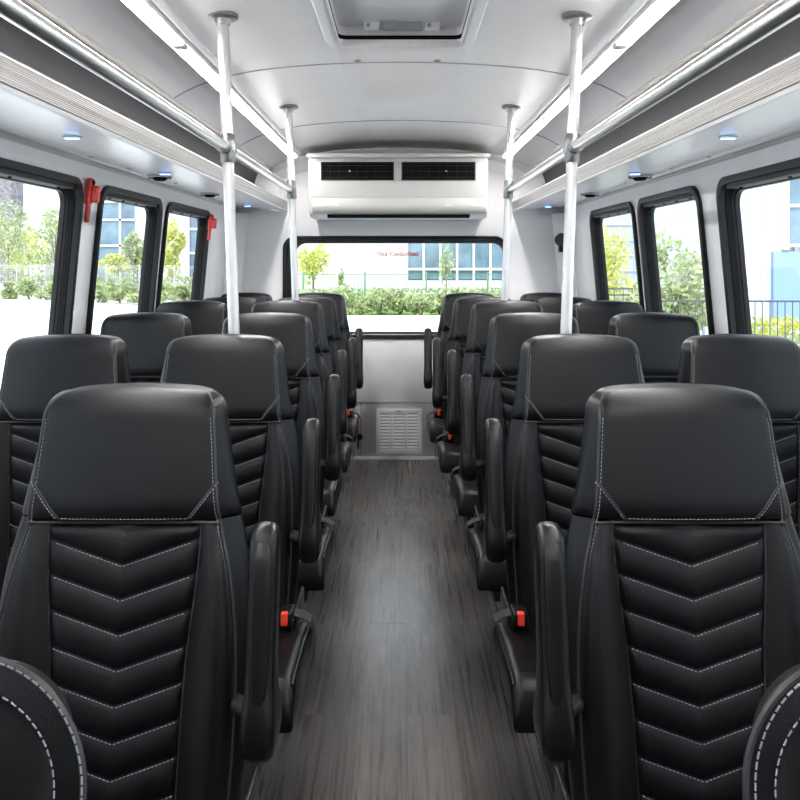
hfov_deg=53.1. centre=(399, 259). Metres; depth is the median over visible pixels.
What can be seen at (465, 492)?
seat cushion
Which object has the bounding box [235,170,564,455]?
wall
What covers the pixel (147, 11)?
diffuser
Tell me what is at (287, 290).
window
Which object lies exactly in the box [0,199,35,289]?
tree
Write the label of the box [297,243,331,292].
tree
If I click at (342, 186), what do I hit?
air conditioner
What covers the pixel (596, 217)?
window
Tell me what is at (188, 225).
glass building
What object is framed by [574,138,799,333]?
wall
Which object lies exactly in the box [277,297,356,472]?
passenger seat
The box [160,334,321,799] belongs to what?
passenger seat
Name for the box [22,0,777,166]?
ceiling
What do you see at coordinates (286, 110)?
socket
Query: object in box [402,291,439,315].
shrub
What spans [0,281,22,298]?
shrub
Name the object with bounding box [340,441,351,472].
seat cushion
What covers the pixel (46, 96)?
luggage rack
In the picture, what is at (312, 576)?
seat cushion
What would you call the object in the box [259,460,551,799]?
floor
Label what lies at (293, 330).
passenger seat
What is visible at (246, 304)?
passenger seat
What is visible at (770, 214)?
building
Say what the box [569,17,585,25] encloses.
socket
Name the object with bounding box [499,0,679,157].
light strip
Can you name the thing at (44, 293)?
shrub
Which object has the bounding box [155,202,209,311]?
window
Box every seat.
[0,334,130,599]
[0,383,281,799]
[0,656,86,799]
[100,312,191,382]
[157,300,227,334]
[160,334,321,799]
[204,297,259,313]
[221,292,272,301]
[221,312,341,601]
[251,300,347,515]
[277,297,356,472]
[299,292,363,442]
[423,292,493,497]
[432,297,510,531]
[446,300,542,591]
[459,312,579,601]
[483,334,644,799]
[520,292,561,301]
[533,383,799,799]
[535,297,591,313]
[572,300,642,334]
[608,312,699,382]
[677,334,799,541]
[742,664,799,799]
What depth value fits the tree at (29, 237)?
54.88 m
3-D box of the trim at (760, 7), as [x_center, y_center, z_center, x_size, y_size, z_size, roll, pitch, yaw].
[0.912,-0.643,1.495,0.037,0.045,8.190,0,0,0]
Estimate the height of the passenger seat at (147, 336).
1.215 m
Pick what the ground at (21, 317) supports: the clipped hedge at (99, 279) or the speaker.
the clipped hedge at (99, 279)
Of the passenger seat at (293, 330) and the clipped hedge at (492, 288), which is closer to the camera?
the passenger seat at (293, 330)
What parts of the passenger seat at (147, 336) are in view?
quilted panel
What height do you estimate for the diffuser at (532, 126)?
0.030 m
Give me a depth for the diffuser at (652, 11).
2.29 m
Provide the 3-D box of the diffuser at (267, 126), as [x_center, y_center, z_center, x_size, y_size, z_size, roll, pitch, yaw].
[-0.705,-0.696,4.610,0.034,0.030,1.440,0,0,0]
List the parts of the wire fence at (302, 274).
post, post, post, post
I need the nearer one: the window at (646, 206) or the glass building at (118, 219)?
the window at (646, 206)
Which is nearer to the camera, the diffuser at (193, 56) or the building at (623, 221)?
the diffuser at (193, 56)
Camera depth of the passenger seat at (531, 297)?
5.15 m
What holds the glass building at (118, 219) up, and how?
on the ground at (21, 317)
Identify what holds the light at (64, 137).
attached to the luggage rack at (46, 96)
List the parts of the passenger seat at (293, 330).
quilted panel, seat frame, backrest, armrest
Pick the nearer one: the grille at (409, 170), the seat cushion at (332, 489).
the seat cushion at (332, 489)
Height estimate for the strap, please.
0.255 m
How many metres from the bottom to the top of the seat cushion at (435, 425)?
0.119 m
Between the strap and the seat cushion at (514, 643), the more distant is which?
the strap
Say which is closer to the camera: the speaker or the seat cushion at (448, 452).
the seat cushion at (448, 452)
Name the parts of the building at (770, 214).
blue panel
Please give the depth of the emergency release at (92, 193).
3.01 m
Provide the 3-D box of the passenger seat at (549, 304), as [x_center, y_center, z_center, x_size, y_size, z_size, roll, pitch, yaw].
[0.930,0.814,4.287,0.484,1.211,0.634,0,0,0]
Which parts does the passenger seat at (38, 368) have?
backrest, quilted panel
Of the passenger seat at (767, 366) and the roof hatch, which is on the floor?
the passenger seat at (767, 366)
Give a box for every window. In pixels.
[0,157,83,334]
[85,186,162,333]
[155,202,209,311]
[283,236,502,338]
[589,202,644,311]
[637,186,714,333]
[716,157,799,333]
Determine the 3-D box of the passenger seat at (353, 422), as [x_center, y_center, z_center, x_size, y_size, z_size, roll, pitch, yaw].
[-0.497,0.816,4.947,0.536,1.208,0.634,0,0,0]
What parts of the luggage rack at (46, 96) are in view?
underside panel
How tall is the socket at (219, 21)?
0.022 m
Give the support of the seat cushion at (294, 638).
on the passenger seat at (249, 372)
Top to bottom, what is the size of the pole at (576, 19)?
2.178 m
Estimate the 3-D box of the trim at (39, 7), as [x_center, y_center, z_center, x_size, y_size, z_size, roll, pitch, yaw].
[-0.912,-0.643,1.495,0.037,0.045,8.190,0,0,0]
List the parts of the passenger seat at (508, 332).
armrest, backrest, seat frame, quilted panel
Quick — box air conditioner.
[307,153,489,220]
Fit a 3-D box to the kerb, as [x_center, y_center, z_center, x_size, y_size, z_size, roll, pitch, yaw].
[0.000,2.100,29.125,18.000,0.140,0.250,0,0,0]
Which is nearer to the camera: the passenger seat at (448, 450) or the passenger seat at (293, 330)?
the passenger seat at (293, 330)
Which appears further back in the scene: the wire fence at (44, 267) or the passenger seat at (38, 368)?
the wire fence at (44, 267)
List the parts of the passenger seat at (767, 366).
quilted panel, backrest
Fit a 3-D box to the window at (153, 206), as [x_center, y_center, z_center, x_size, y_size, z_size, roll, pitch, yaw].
[-1.240,0.094,3.575,0.139,0.792,0.820,0,0,0]
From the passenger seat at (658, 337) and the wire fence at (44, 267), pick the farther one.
the wire fence at (44, 267)
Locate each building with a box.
[0,179,23,282]
[44,188,59,276]
[97,200,143,287]
[144,209,197,285]
[297,243,501,293]
[603,213,636,297]
[637,179,799,347]
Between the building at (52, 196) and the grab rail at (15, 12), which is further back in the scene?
the building at (52, 196)
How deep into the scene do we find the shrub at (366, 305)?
29.70 m
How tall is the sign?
0.028 m
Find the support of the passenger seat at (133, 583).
on the floor
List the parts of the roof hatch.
lid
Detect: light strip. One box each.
[120,0,300,157]
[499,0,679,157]
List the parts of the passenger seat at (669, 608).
armrest, backrest, quilted panel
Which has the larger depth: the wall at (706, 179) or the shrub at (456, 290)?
the shrub at (456, 290)
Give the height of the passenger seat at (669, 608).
1.179 m
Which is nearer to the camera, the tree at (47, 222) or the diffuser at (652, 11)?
the diffuser at (652, 11)
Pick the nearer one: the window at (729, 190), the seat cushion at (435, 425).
the window at (729, 190)
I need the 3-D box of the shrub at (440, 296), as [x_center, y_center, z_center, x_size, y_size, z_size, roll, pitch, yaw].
[1.571,1.716,31.025,1.021,0.932,1.088,0,0,0]
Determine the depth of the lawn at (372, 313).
30.97 m
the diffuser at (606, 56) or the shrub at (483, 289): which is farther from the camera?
the shrub at (483, 289)
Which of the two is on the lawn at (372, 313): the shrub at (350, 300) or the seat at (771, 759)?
the shrub at (350, 300)
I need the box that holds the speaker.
[555,233,563,251]
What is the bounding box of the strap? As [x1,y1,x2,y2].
[355,412,362,448]
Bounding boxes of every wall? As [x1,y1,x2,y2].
[0,138,225,333]
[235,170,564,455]
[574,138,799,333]
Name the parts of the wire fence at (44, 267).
post, post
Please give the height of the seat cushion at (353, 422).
0.119 m
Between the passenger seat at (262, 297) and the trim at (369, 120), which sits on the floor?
the passenger seat at (262, 297)
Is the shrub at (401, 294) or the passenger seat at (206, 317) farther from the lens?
the shrub at (401, 294)
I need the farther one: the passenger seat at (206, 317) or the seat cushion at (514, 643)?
the passenger seat at (206, 317)
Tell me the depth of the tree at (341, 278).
35.91 m
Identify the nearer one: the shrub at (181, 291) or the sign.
the sign
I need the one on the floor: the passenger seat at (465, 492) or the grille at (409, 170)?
the passenger seat at (465, 492)
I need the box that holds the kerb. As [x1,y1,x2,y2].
[347,316,439,319]
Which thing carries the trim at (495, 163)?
attached to the wall at (393, 369)
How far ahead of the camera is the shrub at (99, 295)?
40.63 m
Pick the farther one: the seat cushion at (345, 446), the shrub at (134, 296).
the shrub at (134, 296)
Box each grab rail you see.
[0,0,294,193]
[505,0,799,193]
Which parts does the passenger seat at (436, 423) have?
armrest, backrest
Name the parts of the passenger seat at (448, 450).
armrest, backrest, quilted panel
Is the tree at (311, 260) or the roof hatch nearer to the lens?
the roof hatch
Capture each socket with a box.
[214,17,230,25]
[284,108,293,112]
[506,108,515,112]
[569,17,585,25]
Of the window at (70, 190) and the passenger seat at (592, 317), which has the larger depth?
the passenger seat at (592, 317)
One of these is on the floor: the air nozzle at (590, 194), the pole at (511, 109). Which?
the pole at (511, 109)
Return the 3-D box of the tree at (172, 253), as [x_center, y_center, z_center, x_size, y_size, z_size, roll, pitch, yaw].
[-12.563,-0.154,43.957,1.565,4.650,1.553,0,0,-39]
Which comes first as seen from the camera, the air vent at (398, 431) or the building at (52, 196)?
the air vent at (398, 431)
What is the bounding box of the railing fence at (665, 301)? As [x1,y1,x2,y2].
[662,300,799,340]
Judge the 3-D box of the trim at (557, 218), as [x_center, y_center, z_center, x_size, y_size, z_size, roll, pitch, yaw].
[1.175,0.545,5.645,0.200,1.750,0.130,0,0,0]
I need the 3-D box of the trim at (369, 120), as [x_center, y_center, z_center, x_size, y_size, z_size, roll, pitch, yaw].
[0.000,-0.713,4.490,1.800,0.152,0.008,0,0,0]
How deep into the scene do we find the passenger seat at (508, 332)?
3.02 m
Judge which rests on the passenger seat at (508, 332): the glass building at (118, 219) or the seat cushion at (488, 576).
the seat cushion at (488, 576)
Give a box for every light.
[62,136,81,138]
[718,136,737,138]
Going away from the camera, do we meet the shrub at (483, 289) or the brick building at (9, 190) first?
the shrub at (483, 289)
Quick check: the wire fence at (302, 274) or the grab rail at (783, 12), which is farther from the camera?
the wire fence at (302, 274)
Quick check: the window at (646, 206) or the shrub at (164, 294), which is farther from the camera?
the shrub at (164, 294)
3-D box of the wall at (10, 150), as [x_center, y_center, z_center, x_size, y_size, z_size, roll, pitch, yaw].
[-1.240,0.419,1.565,0.150,2.002,8.330,0,0,0]
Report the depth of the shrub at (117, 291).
39.84 m
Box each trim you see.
[20,0,270,169]
[174,62,625,98]
[222,213,247,294]
[240,120,559,145]
[273,148,526,178]
[357,401,431,402]
[529,0,779,169]
[552,213,577,296]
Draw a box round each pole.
[207,11,239,333]
[279,104,298,299]
[501,104,520,299]
[560,11,592,333]
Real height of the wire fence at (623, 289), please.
1.740 m
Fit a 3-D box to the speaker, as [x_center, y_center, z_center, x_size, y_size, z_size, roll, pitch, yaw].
[1.145,-0.122,5.616,0.100,0.135,0.108,0,0,44]
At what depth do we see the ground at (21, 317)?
28.23 m
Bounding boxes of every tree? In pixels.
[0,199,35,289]
[4,226,54,274]
[22,206,58,276]
[98,252,133,275]
[121,231,143,283]
[163,216,186,282]
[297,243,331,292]
[337,267,345,285]
[436,243,456,288]
[602,221,633,301]
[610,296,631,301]
[630,227,707,330]
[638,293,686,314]
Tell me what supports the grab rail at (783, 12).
attached to the pole at (511, 109)
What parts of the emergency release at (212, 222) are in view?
lever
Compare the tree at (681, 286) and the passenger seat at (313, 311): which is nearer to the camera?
the passenger seat at (313, 311)
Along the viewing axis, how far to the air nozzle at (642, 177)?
3.47 m
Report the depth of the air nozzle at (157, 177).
3.47 m
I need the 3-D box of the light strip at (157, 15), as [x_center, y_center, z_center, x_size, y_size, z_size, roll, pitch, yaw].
[-0.698,-0.707,1.415,0.062,0.066,7.930,0,0,0]
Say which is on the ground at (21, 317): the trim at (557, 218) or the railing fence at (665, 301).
the railing fence at (665, 301)
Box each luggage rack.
[0,17,286,210]
[513,17,799,210]
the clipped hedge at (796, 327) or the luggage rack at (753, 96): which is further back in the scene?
the clipped hedge at (796, 327)
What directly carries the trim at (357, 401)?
attached to the wall at (393, 369)
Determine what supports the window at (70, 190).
in the wall at (10, 150)
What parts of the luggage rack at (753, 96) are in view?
underside panel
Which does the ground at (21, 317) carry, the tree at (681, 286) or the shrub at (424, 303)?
the tree at (681, 286)
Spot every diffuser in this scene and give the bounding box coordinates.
[126,0,182,44]
[179,47,255,116]
[253,118,296,157]
[503,118,546,157]
[544,47,620,116]
[617,0,673,44]
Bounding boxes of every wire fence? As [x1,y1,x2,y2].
[0,264,193,300]
[298,272,501,312]
[608,288,704,334]
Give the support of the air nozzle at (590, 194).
attached to the luggage rack at (753, 96)
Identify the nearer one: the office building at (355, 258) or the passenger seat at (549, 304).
the passenger seat at (549, 304)
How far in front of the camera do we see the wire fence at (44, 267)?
43.38 m
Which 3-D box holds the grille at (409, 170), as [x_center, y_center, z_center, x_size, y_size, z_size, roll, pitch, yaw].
[0.251,-0.579,5.216,0.483,0.121,0.016,0,0,0]
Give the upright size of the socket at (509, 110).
0.022 m
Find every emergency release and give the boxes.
[84,178,100,222]
[207,214,216,239]
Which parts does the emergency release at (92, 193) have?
lever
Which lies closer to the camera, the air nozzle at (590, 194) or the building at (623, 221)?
the air nozzle at (590, 194)
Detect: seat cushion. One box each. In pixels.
[278,622,311,732]
[297,528,333,590]
[322,476,341,515]
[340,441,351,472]
[347,417,358,442]
[428,417,445,442]
[437,441,460,472]
[452,474,478,515]
[467,528,507,590]
[493,622,536,732]
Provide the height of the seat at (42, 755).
1.119 m
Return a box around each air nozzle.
[147,174,172,180]
[200,192,219,197]
[580,192,599,197]
[627,174,652,180]
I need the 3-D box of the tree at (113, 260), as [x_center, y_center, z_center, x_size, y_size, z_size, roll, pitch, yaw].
[-18.020,0.834,50.939,2.359,2.674,2.428,0,0,-34]
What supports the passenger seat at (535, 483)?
on the floor
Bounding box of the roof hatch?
[311,0,488,47]
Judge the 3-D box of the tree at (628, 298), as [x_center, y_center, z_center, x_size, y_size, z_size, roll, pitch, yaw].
[4.310,1.410,15.341,1.028,1.523,1.054,0,0,-29]
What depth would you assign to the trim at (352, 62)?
3.17 m
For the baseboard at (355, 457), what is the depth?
5.69 m
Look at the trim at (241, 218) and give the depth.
5.67 m
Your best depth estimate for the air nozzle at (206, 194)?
4.40 m
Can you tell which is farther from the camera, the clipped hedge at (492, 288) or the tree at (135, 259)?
the tree at (135, 259)
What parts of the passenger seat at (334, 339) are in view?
backrest, armrest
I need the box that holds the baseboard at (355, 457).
[350,456,437,459]
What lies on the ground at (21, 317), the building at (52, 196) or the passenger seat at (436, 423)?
the building at (52, 196)
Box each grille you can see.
[321,162,393,179]
[401,162,475,179]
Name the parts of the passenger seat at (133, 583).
backrest, quilted panel, armrest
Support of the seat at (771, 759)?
on the floor
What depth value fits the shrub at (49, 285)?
41.97 m
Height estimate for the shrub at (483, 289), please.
1.192 m
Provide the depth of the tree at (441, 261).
41.94 m
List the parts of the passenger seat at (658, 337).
quilted panel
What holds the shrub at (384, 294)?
on the lawn at (372, 313)
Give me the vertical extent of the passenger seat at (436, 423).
1.208 m
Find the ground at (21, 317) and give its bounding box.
[0,274,438,386]
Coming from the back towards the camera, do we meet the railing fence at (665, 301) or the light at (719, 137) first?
the railing fence at (665, 301)
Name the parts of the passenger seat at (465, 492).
armrest, backrest, quilted panel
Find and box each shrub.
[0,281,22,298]
[13,275,41,299]
[33,283,51,299]
[45,279,52,298]
[95,282,109,302]
[101,279,137,302]
[124,289,138,302]
[160,281,179,303]
[168,285,190,300]
[330,284,357,314]
[352,294,377,315]
[366,286,398,314]
[388,290,410,313]
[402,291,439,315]
[429,293,444,314]
[451,288,468,292]
[477,288,497,296]
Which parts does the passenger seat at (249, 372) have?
quilted panel, backrest, armrest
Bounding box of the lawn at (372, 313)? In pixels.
[347,295,500,315]
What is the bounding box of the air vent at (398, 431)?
[376,409,421,453]
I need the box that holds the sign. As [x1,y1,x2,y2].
[376,252,417,255]
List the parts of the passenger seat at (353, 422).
backrest, armrest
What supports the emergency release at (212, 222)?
attached to the wall at (10, 150)
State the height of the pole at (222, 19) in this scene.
2.178 m
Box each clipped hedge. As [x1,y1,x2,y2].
[3,274,192,299]
[299,286,500,310]
[751,315,799,346]
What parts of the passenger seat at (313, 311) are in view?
backrest, armrest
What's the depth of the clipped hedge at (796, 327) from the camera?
10.24 m
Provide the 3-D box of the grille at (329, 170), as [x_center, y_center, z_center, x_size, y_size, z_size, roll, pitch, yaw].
[-0.277,-0.579,5.216,0.476,0.121,0.016,0,0,0]
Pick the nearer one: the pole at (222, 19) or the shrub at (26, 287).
the pole at (222, 19)
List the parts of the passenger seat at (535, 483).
armrest, backrest, quilted panel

